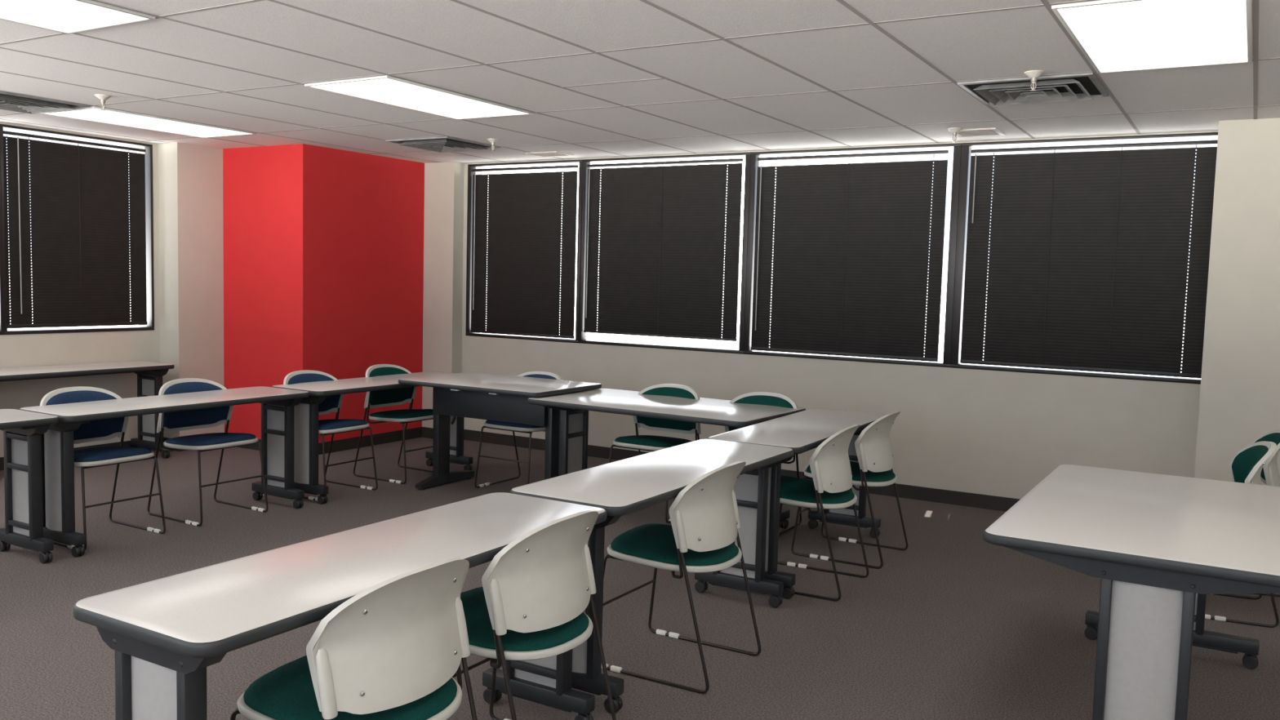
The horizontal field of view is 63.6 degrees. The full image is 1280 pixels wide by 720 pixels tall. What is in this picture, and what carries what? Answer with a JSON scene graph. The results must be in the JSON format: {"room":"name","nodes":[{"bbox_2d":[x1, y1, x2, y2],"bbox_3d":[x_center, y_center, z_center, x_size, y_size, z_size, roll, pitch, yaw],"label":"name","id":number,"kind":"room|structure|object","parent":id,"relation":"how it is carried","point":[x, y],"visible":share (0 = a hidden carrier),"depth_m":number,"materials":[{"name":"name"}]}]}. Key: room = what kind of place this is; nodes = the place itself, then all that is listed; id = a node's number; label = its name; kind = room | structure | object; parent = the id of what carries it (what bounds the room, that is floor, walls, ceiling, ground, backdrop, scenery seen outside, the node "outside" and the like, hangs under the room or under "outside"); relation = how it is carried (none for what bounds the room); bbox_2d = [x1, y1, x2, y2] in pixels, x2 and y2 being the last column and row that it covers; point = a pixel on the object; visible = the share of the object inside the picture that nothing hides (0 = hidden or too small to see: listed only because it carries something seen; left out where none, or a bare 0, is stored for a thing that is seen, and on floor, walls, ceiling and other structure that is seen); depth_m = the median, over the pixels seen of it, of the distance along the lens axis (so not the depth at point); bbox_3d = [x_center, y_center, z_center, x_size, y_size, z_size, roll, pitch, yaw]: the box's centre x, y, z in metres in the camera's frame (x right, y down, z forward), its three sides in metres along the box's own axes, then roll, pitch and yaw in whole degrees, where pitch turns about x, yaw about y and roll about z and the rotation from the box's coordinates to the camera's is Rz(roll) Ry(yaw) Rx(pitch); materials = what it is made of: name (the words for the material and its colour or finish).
{"room":"classroom","nodes":[
{"label":"classroom","id":0,"kind":"room"},
{"bbox_2d":[0,121,224,457],"bbox_3d":[-5.746,-0.296,5.010,0.440,2.428,8.350,4,5,31],"label":"wall","id":1,"kind":"structure","parent":0,"point":[188,333],"depth_m":8.16,"materials":[{"name":"beige paint"}]},
{"bbox_2d":[0,153,4,334],"bbox_3d":[-4.857,-0.865,6.545,0.076,1.459,1.515,4,5,31],"label":"window","id":2,"kind":"structure","parent":1,"relation":"in","point":[2,305],"depth_m":7.19,"materials":[{"name":"brown metal"}]},
{"bbox_2d":[0,124,154,334],"bbox_3d":[-4.176,-0.937,7.688,0.076,1.459,1.150,4,5,31],"label":"window","id":3,"kind":"structure","parent":1,"relation":"in","point":[148,148],"depth_m":7.96,"materials":[{"name":"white metal"}]},
{"bbox_2d":[3,130,146,328],"bbox_3d":[-4.166,-0.936,7.671,0.036,1.374,1.068,4,5,31],"label":"window blind","id":4,"kind":"object","parent":3,"relation":"attached to","point":[82,253],"visible":1,"depth_m":7.63,"materials":[{"name":"brown metal"}]},
{"bbox_2d":[222,143,424,443],"bbox_3d":[-2.781,-0.536,9.068,1.380,2.428,1.670,4,5,31],"label":"column","id":5,"kind":"structure","parent":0,"point":[323,246],"depth_m":8.34,"materials":[{"name":"red paint"}]},
{"bbox_2d":[0,426,422,470],"bbox_3d":[-4.941,0.868,5.382,1.192,0.092,9.688,4,5,31],"label":"baseboard","id":6,"kind":"structure","parent":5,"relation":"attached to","point":[415,433],"depth_m":8.52,"materials":[{"name":"brown rubber"}]},
{"bbox_2d":[0,437,1279,719],"bbox_3d":[-0.662,1.252,3.189,11.420,0.100,10.260,4,5,31],"label":"floor","id":7,"kind":"structure","parent":0,"point":[955,624],"depth_m":4.54,"materials":[{"name":"grey carpet"}]},
{"bbox_2d":[0,408,58,563],"bbox_3d":[-3.416,0.661,4.532,0.475,0.719,1.522,4,5,31],"label":"table","id":8,"kind":"object","parent":7,"relation":"on","point":[22,430],"visible":1,"depth_m":5.08,"materials":[{"name":"white laminate"}]},
{"bbox_2d":[0,360,174,457],"bbox_3d":[-4.137,0.417,7.377,0.475,0.719,1.522,4,5,31],"label":"table","id":9,"kind":"object","parent":7,"relation":"on","point":[149,374],"visible":0.77,"depth_m":7.78,"materials":[{"name":"white laminate"}]},
{"bbox_2d":[40,386,165,550],"bbox_3d":[-2.921,0.557,5.553,0.510,0.794,0.481,4,5,31],"label":"chair","id":10,"kind":"object","parent":7,"relation":"on","point":[103,429],"visible":0.56,"depth_m":5.61,"materials":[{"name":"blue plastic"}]},
{"bbox_2d":[45,390,124,439],"bbox_3d":[-3.035,0.306,5.606,0.110,0.268,0.441,4,5,31],"label":"cushion","id":11,"kind":"object","parent":10,"relation":"on","point":[104,428],"depth_m":5.68,"materials":[{"name":"blue fabric"}]},
{"bbox_2d":[74,446,151,462],"bbox_3d":[-2.916,0.495,5.546,0.436,0.072,0.440,4,5,31],"label":"seat cushion","id":12,"kind":"object","parent":10,"relation":"on","point":[104,454],"depth_m":5.44,"materials":[{"name":"blue fabric"}]},
{"bbox_2d":[19,386,309,556],"bbox_3d":[-2.617,0.579,5.840,0.475,0.719,1.522,4,5,31],"label":"table","id":13,"kind":"object","parent":7,"relation":"on","point":[277,404],"visible":0.84,"depth_m":5.54,"materials":[{"name":"white laminate"}]},
{"bbox_2d":[147,377,268,526],"bbox_3d":[-2.565,0.521,6.126,0.510,0.794,0.481,4,5,32],"label":"chair","id":14,"kind":"object","parent":7,"relation":"on","point":[174,421],"visible":0.79,"depth_m":6.10,"materials":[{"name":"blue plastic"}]},
{"bbox_2d":[163,382,229,428],"bbox_3d":[-2.678,0.270,6.180,0.110,0.268,0.441,4,5,32],"label":"cushion","id":15,"kind":"object","parent":14,"relation":"on","point":[211,417],"depth_m":6.22,"materials":[{"name":"blue fabric"}]},
{"bbox_2d":[165,432,255,445],"bbox_3d":[-2.561,0.459,6.119,0.436,0.072,0.440,4,5,32],"label":"seat cushion","id":16,"kind":"object","parent":14,"relation":"on","point":[213,438],"depth_m":5.99,"materials":[{"name":"blue fabric"}]},
{"bbox_2d":[283,369,377,501],"bbox_3d":[-2.083,0.479,6.827,0.510,0.794,0.481,4,5,31],"label":"chair","id":17,"kind":"object","parent":7,"relation":"on","point":[326,427],"visible":0.49,"depth_m":6.86,"materials":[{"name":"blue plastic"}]},
{"bbox_2d":[287,373,340,412],"bbox_3d":[-2.198,0.228,6.880,0.110,0.268,0.441,4,5,31],"label":"cushion","id":18,"kind":"object","parent":17,"relation":"on","point":[331,404],"depth_m":6.98,"materials":[{"name":"blue fabric"}]},
{"bbox_2d":[318,418,367,430],"bbox_3d":[-2.079,0.417,6.821,0.436,0.072,0.440,4,5,31],"label":"seat cushion","id":19,"kind":"object","parent":17,"relation":"on","point":[335,424],"depth_m":6.70,"materials":[{"name":"blue fabric"}]},
{"bbox_2d":[73,492,607,719],"bbox_3d":[-0.688,0.867,2.831,0.475,0.719,1.522,4,5,31],"label":"table","id":20,"kind":"object","parent":7,"relation":"on","point":[164,634],"visible":0.79,"depth_m":2.45,"materials":[{"name":"white laminate"}]},
{"bbox_2d":[230,558,477,719],"bbox_3d":[-0.678,0.856,2.506,0.510,0.794,0.481,4,5,31],"label":"chair","id":21,"kind":"object","parent":7,"relation":"on","point":[393,650],"visible":1,"depth_m":2.36,"materials":[{"name":"white plastic"}]},
{"bbox_2d":[243,655,457,719],"bbox_3d":[-0.679,0.794,2.503,0.436,0.072,0.440,4,5,31],"label":"seat cushion","id":22,"kind":"object","parent":21,"relation":"on","point":[286,692],"depth_m":2.40,"materials":[{"name":"green fabric"}]},
{"bbox_2d":[271,371,472,504],"bbox_3d":[-1.791,0.498,7.155,0.475,0.719,1.522,4,5,31],"label":"table","id":23,"kind":"object","parent":7,"relation":"on","point":[305,413],"visible":0.57,"depth_m":6.56,"materials":[{"name":"white laminate"}]},
{"bbox_2d":[353,364,433,484],"bbox_3d":[-1.715,0.441,7.442,0.510,0.794,0.481,4,5,31],"label":"chair","id":24,"kind":"object","parent":7,"relation":"on","point":[379,398],"visible":0.75,"depth_m":7.38,"materials":[{"name":"white plastic"}]},
{"bbox_2d":[368,367,413,404],"bbox_3d":[-1.829,0.190,7.494,0.110,0.268,0.441,4,5,31],"label":"cushion","id":25,"kind":"object","parent":24,"relation":"on","point":[400,396],"depth_m":7.55,"materials":[{"name":"green fabric"}]},
{"bbox_2d":[369,408,433,418],"bbox_3d":[-1.710,0.378,7.435,0.436,0.072,0.440,4,5,31],"label":"seat cushion","id":26,"kind":"object","parent":24,"relation":"on","point":[405,413],"depth_m":7.28,"materials":[{"name":"green fabric"}]},
{"bbox_2d":[398,372,601,489],"bbox_3d":[-0.946,0.520,6.939,1.165,0.756,0.770,4,5,31],"label":"table","id":27,"kind":"object","parent":7,"relation":"on","point":[475,395],"visible":0.84,"depth_m":6.82,"materials":[{"name":"white laminate"}]},
{"bbox_2d":[474,371,562,488],"bbox_3d":[-0.801,0.488,7.151,0.481,0.794,0.510,4,5,31],"label":"chair","id":28,"kind":"object","parent":7,"relation":"on","point":[513,427],"visible":0.25,"depth_m":7.03,"materials":[{"name":"white plastic"}]},
{"bbox_2d":[485,420,545,427],"bbox_3d":[-0.800,0.426,7.143,0.440,0.072,0.436,4,5,31],"label":"seat cushion","id":29,"kind":"object","parent":28,"relation":"on","point":[489,424],"depth_m":6.95,"materials":[{"name":"blue fabric"}]},
{"bbox_2d":[523,373,556,379],"bbox_3d":[-0.722,0.238,7.253,0.441,0.268,0.110,4,5,31],"label":"cushion","id":30,"kind":"object","parent":28,"relation":"on","point":[553,376],"depth_m":7.27,"materials":[{"name":"blue fabric"}]},
{"bbox_2d":[452,510,616,719],"bbox_3d":[-0.381,0.821,3.054,0.510,0.794,0.481,4,5,31],"label":"chair","id":31,"kind":"object","parent":7,"relation":"on","point":[534,595],"visible":0.9,"depth_m":2.88,"materials":[{"name":"white plastic"}]},
{"bbox_2d":[460,586,589,651],"bbox_3d":[-0.382,0.759,3.051,0.436,0.072,0.440,4,5,31],"label":"seat cushion","id":32,"kind":"object","parent":31,"relation":"on","point":[564,632],"depth_m":2.91,"materials":[{"name":"green fabric"}]},
{"bbox_2d":[510,439,793,713],"bbox_3d":[0.109,0.785,4.155,0.475,0.719,1.522,4,5,31],"label":"table","id":33,"kind":"object","parent":7,"relation":"on","point":[624,486],"visible":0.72,"depth_m":4.02,"materials":[{"name":"white laminate"}]},
{"bbox_2d":[608,383,701,523],"bbox_3d":[0.104,0.563,6.505,0.481,0.794,0.510,4,5,31],"label":"chair","id":34,"kind":"object","parent":7,"relation":"on","point":[644,442],"visible":0.6,"depth_m":6.56,"materials":[{"name":"white plastic"}]},
{"bbox_2d":[615,435,692,447],"bbox_3d":[0.104,0.501,6.498,0.440,0.072,0.436,4,5,31],"label":"seat cushion","id":35,"kind":"object","parent":34,"relation":"on","point":[634,441],"depth_m":6.34,"materials":[{"name":"green fabric"}]},
{"bbox_2d":[636,386,695,431],"bbox_3d":[0.183,0.313,6.607,0.441,0.268,0.110,4,5,31],"label":"cushion","id":36,"kind":"object","parent":34,"relation":"on","point":[651,424],"depth_m":6.64,"materials":[{"name":"green fabric"}]},
{"bbox_2d":[527,388,805,528],"bbox_3d":[0.143,0.619,6.278,1.505,0.719,0.850,4,5,33],"label":"table","id":37,"kind":"object","parent":7,"relation":"on","point":[574,407],"visible":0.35,"depth_m":6.22,"materials":[{"name":"white laminate"}]},
{"bbox_2d":[601,461,760,693],"bbox_3d":[0.150,0.765,3.947,0.510,0.794,0.481,4,5,31],"label":"chair","id":38,"kind":"object","parent":7,"relation":"on","point":[701,536],"visible":0.98,"depth_m":3.79,"materials":[{"name":"white plastic"}]},
{"bbox_2d":[610,523,738,565],"bbox_3d":[0.149,0.703,3.943,0.436,0.072,0.440,4,5,31],"label":"seat cushion","id":39,"kind":"object","parent":38,"relation":"on","point":[651,544],"depth_m":3.82,"materials":[{"name":"green fabric"}]},
{"bbox_2d":[724,391,801,534],"bbox_3d":[0.671,0.605,6.170,0.481,0.794,0.510,4,5,31],"label":"chair","id":40,"kind":"object","parent":7,"relation":"on","point":[769,398],"visible":0.13,"depth_m":6.29,"materials":[{"name":"white plastic"}]},
{"bbox_2d":[728,395,793,431],"bbox_3d":[0.750,0.355,6.272,0.441,0.268,0.110,4,5,31],"label":"cushion","id":41,"kind":"object","parent":40,"relation":"on","point":[784,401],"depth_m":6.29,"materials":[{"name":"green fabric"}]},
{"bbox_2d":[707,408,887,599],"bbox_3d":[0.874,0.701,5.475,0.475,0.719,1.522,4,5,29],"label":"table","id":42,"kind":"object","parent":7,"relation":"on","point":[803,431],"visible":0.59,"depth_m":5.22,"materials":[{"name":"white laminate"}]},
{"bbox_2d":[777,424,869,600],"bbox_3d":[0.824,0.696,5.055,0.510,0.794,0.481,4,5,29],"label":"chair","id":43,"kind":"object","parent":7,"relation":"on","point":[829,464],"visible":0.88,"depth_m":4.87,"materials":[{"name":"white plastic"}]},
{"bbox_2d":[779,475,854,503],"bbox_3d":[0.823,0.634,5.052,0.436,0.072,0.440,4,5,29],"label":"seat cushion","id":44,"kind":"object","parent":43,"relation":"on","point":[793,490],"depth_m":4.91,"materials":[{"name":"green fabric"}]},
{"bbox_2d":[791,411,908,568],"bbox_3d":[1.162,0.661,5.623,0.510,0.794,0.481,4,5,31],"label":"chair","id":45,"kind":"object","parent":7,"relation":"on","point":[873,446],"visible":0.9,"depth_m":5.44,"materials":[{"name":"white plastic"}]},
{"bbox_2d":[806,461,895,481],"bbox_3d":[1.161,0.598,5.620,0.436,0.072,0.440,4,5,31],"label":"seat cushion","id":46,"kind":"object","parent":45,"relation":"on","point":[880,473],"depth_m":5.47,"materials":[{"name":"green fabric"}]},
{"bbox_2d":[982,464,1279,719],"bbox_3d":[1.816,0.874,3.598,0.926,0.719,1.522,4,5,31],"label":"table","id":47,"kind":"object","parent":7,"relation":"on","point":[1157,544],"visible":1,"depth_m":3.06,"materials":[{"name":"white laminate"}]},
{"bbox_2d":[1204,440,1279,627],"bbox_3d":[2.686,0.764,4.832,0.510,0.794,0.481,3,5,23],"label":"chair","id":48,"kind":"object","parent":7,"relation":"on","point":[1246,466],"visible":0.35,"depth_m":4.76,"materials":[{"name":"white plastic"}]},
{"bbox_2d":[1231,444,1268,483],"bbox_3d":[2.822,0.529,4.759,0.110,0.268,0.441,3,5,23],"label":"cushion","id":49,"kind":"object","parent":48,"relation":"on","point":[1247,464],"depth_m":4.83,"materials":[{"name":"green fabric"}]},
{"bbox_2d":[1253,429,1279,596],"bbox_3d":[3.041,0.738,5.287,0.510,0.794,0.481,3,5,23],"label":"chair","id":50,"kind":"object","parent":7,"relation":"on","point":[1269,475],"visible":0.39,"depth_m":5.07,"materials":[{"name":"white plastic"}]},
{"bbox_2d":[1253,432,1279,480],"bbox_3d":[3.178,0.503,5.213,0.110,0.268,0.441,3,5,23],"label":"cushion","id":51,"kind":"object","parent":50,"relation":"on","point":[1269,472],"depth_m":5.07,"materials":[{"name":"green fabric"}]},
{"bbox_2d":[0,0,1279,163],"bbox_3d":[-0.621,-1.259,2.868,11.340,0.100,10.020,4,5,31],"label":"ceiling","id":52,"kind":"structure","parent":0,"point":[1007,43],"depth_m":4.85,"materials":[{"name":"tile"}]},
{"bbox_2d":[0,90,90,114],"bbox_3d":[-3.750,-1.538,6.180,0.590,0.030,0.590,4,5,31],"label":"ceiling vent","id":53,"kind":"object","parent":52,"relation":"in","point":[10,101],"visible":1,"depth_m":6.18,"materials":[{"name":"grey metal"}]},
{"bbox_2d":[0,0,155,34],"bbox_3d":[-2.434,-1.312,3.633,0.586,0.012,1.195,4,5,31],"label":"recessed light","id":54,"kind":"object","parent":52,"relation":"in","point":[64,16],"visible":1,"depth_m":3.98,"materials":[{"name":"white plastic"}]},
{"bbox_2d":[94,93,111,110],"bbox_3d":[-3.072,-1.471,5.901,0.084,0.083,0.084,4,5,31],"label":"sprinkler","id":55,"kind":"object","parent":52,"relation":"attached to","point":[103,98],"visible":1,"depth_m":5.89,"materials":[{"name":"metal"}]},
{"bbox_2d":[40,106,256,137],"bbox_3d":[-3.282,-1.596,6.964,0.586,0.012,1.195,4,5,31],"label":"recessed light","id":56,"kind":"object","parent":52,"relation":"in","point":[93,113],"visible":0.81,"depth_m":6.90,"materials":[{"name":"white plastic"}]},
{"bbox_2d":[304,75,533,119],"bbox_3d":[-1.188,-1.443,5.725,0.586,0.012,1.195,4,5,31],"label":"recessed light","id":57,"kind":"object","parent":52,"relation":"in","point":[388,90],"visible":1,"depth_m":5.64,"materials":[{"name":"white plastic"}]},
{"bbox_2d":[386,136,500,152],"bbox_3d":[-1.456,-1.592,7.652,0.590,0.030,0.590,4,5,31],"label":"ceiling vent","id":58,"kind":"object","parent":52,"relation":"in","point":[442,144],"visible":1,"depth_m":7.57,"materials":[{"name":"grey metal"}]},
{"bbox_2d":[487,138,498,151],"bbox_3d":[-1.048,-1.531,7.349,0.084,0.083,0.084,4,5,31],"label":"sprinkler","id":59,"kind":"object","parent":52,"relation":"attached to","point":[492,141],"visible":1,"depth_m":7.33,"materials":[{"name":"metal"}]},
{"bbox_2d":[525,151,573,157],"bbox_3d":[-0.708,-1.617,8.109,0.300,0.012,0.240,4,5,31],"label":"ceiling light","id":60,"kind":"object","parent":52,"relation":"in","point":[548,153],"visible":1,"depth_m":8.07,"materials":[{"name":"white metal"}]},
{"bbox_2d":[0,0,1279,162],"bbox_3d":[-0.577,-1.196,2.735,11.120,0.002,9.830,4,5,31],"label":"ceiling grid","id":61,"kind":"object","parent":52,"relation":"attached to","point":[1255,2],"depth_m":4.88,"materials":[{"name":"grey metal"}]},
{"bbox_2d":[947,127,962,142],"bbox_3d":[1.917,-1.367,6.280,0.084,0.083,0.084,4,5,31],"label":"sprinkler","id":62,"kind":"object","parent":52,"relation":"attached to","point":[954,131],"visible":1,"depth_m":6.26,"materials":[{"name":"metal"}]},
{"bbox_2d":[948,127,1004,137],"bbox_3d":[2.087,-1.407,6.386,0.280,0.012,0.280,4,5,31],"label":"ceiling light","id":63,"kind":"object","parent":52,"relation":"in","point":[991,131],"visible":0.85,"depth_m":6.36,"materials":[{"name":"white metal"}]},
{"bbox_2d":[957,72,1108,105],"bbox_3d":[1.898,-1.291,4.961,0.590,0.030,0.590,4,5,31],"label":"ceiling vent","id":64,"kind":"object","parent":52,"relation":"in","point":[1075,86],"visible":0.97,"depth_m":4.91,"materials":[{"name":"grey metal"}]},
{"bbox_2d":[1024,70,1044,91],"bbox_3d":[1.752,-1.239,4.590,0.084,0.083,0.084,4,5,31],"label":"sprinkler","id":65,"kind":"object","parent":52,"relation":"attached to","point":[1033,75],"visible":1,"depth_m":4.58,"materials":[{"name":"metal"}]},
{"bbox_2d":[1051,0,1252,73],"bbox_3d":[1.954,-1.212,3.867,0.586,0.012,1.195,4,5,31],"label":"recessed light","id":66,"kind":"object","parent":52,"relation":"in","point":[1114,36],"visible":1,"depth_m":3.79,"materials":[{"name":"white plastic"}]},
{"bbox_2d":[422,117,1279,498],"bbox_3d":[2.352,-0.210,6.667,9.960,2.428,0.575,4,5,31],"label":"wall","id":67,"kind":"structure","parent":0,"point":[984,432],"depth_m":6.79,"materials":[{"name":"beige paint"}]},
{"bbox_2d":[465,159,582,342],"bbox_3d":[-0.985,-0.923,8.762,1.199,1.493,0.076,4,5,31],"label":"window","id":68,"kind":"structure","parent":67,"relation":"in","point":[470,166],"depth_m":8.87,"materials":[{"name":"brown metal"}]},
{"bbox_2d":[470,164,578,338],"bbox_3d":[-1.002,-0.918,8.752,1.098,1.421,0.036,4,5,31],"label":"window blind","id":69,"kind":"object","parent":68,"relation":"attached to","point":[521,295],"visible":1,"depth_m":8.74,"materials":[{"name":"brown metal"}]},
{"bbox_2d":[577,152,751,354],"bbox_3d":[0.172,-0.838,8.078,1.494,1.493,0.076,4,5,31],"label":"window","id":70,"kind":"structure","parent":67,"relation":"in","point":[582,335],"depth_m":8.05,"materials":[{"name":"brown metal"}]},
{"bbox_2d":[583,158,743,341],"bbox_3d":[0.150,-0.863,8.069,1.380,1.362,0.036,4,5,31],"label":"window blind","id":71,"kind":"object","parent":70,"relation":"attached to","point":[661,245],"visible":1,"depth_m":8.05,"materials":[{"name":"brown metal"}]},
{"bbox_2d":[422,426,1020,511],"bbox_3d":[2.283,0.961,6.664,9.928,0.092,0.397,4,5,31],"label":"baseboard","id":72,"kind":"structure","parent":67,"relation":"attached to","point":[914,492],"depth_m":7.22,"materials":[{"name":"black rubber"}]},
{"bbox_2d":[743,142,961,367],"bbox_3d":[1.471,-0.743,7.310,1.530,1.493,0.076,4,5,31],"label":"window","id":73,"kind":"structure","parent":67,"relation":"in","point":[754,163],"depth_m":7.23,"materials":[{"name":"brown metal"}]},
{"bbox_2d":[751,150,948,361],"bbox_3d":[1.445,-0.739,7.305,1.389,1.421,0.036,4,5,31],"label":"window blind","id":74,"kind":"object","parent":73,"relation":"attached to","point":[850,250],"visible":1,"depth_m":7.28,"materials":[{"name":"brown metal"}]},
{"bbox_2d":[950,132,1217,384],"bbox_3d":[2.772,-0.647,6.540,1.500,1.493,0.076,4,5,31],"label":"window","id":75,"kind":"structure","parent":67,"relation":"in","point":[965,167],"depth_m":6.83,"materials":[{"name":"brown metal"}]},
{"bbox_2d":[960,139,1217,378],"bbox_3d":[2.788,-0.639,6.512,1.434,1.416,0.036,4,5,31],"label":"window blind","id":76,"kind":"object","parent":75,"relation":"attached to","point":[1088,258],"visible":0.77,"depth_m":6.49,"materials":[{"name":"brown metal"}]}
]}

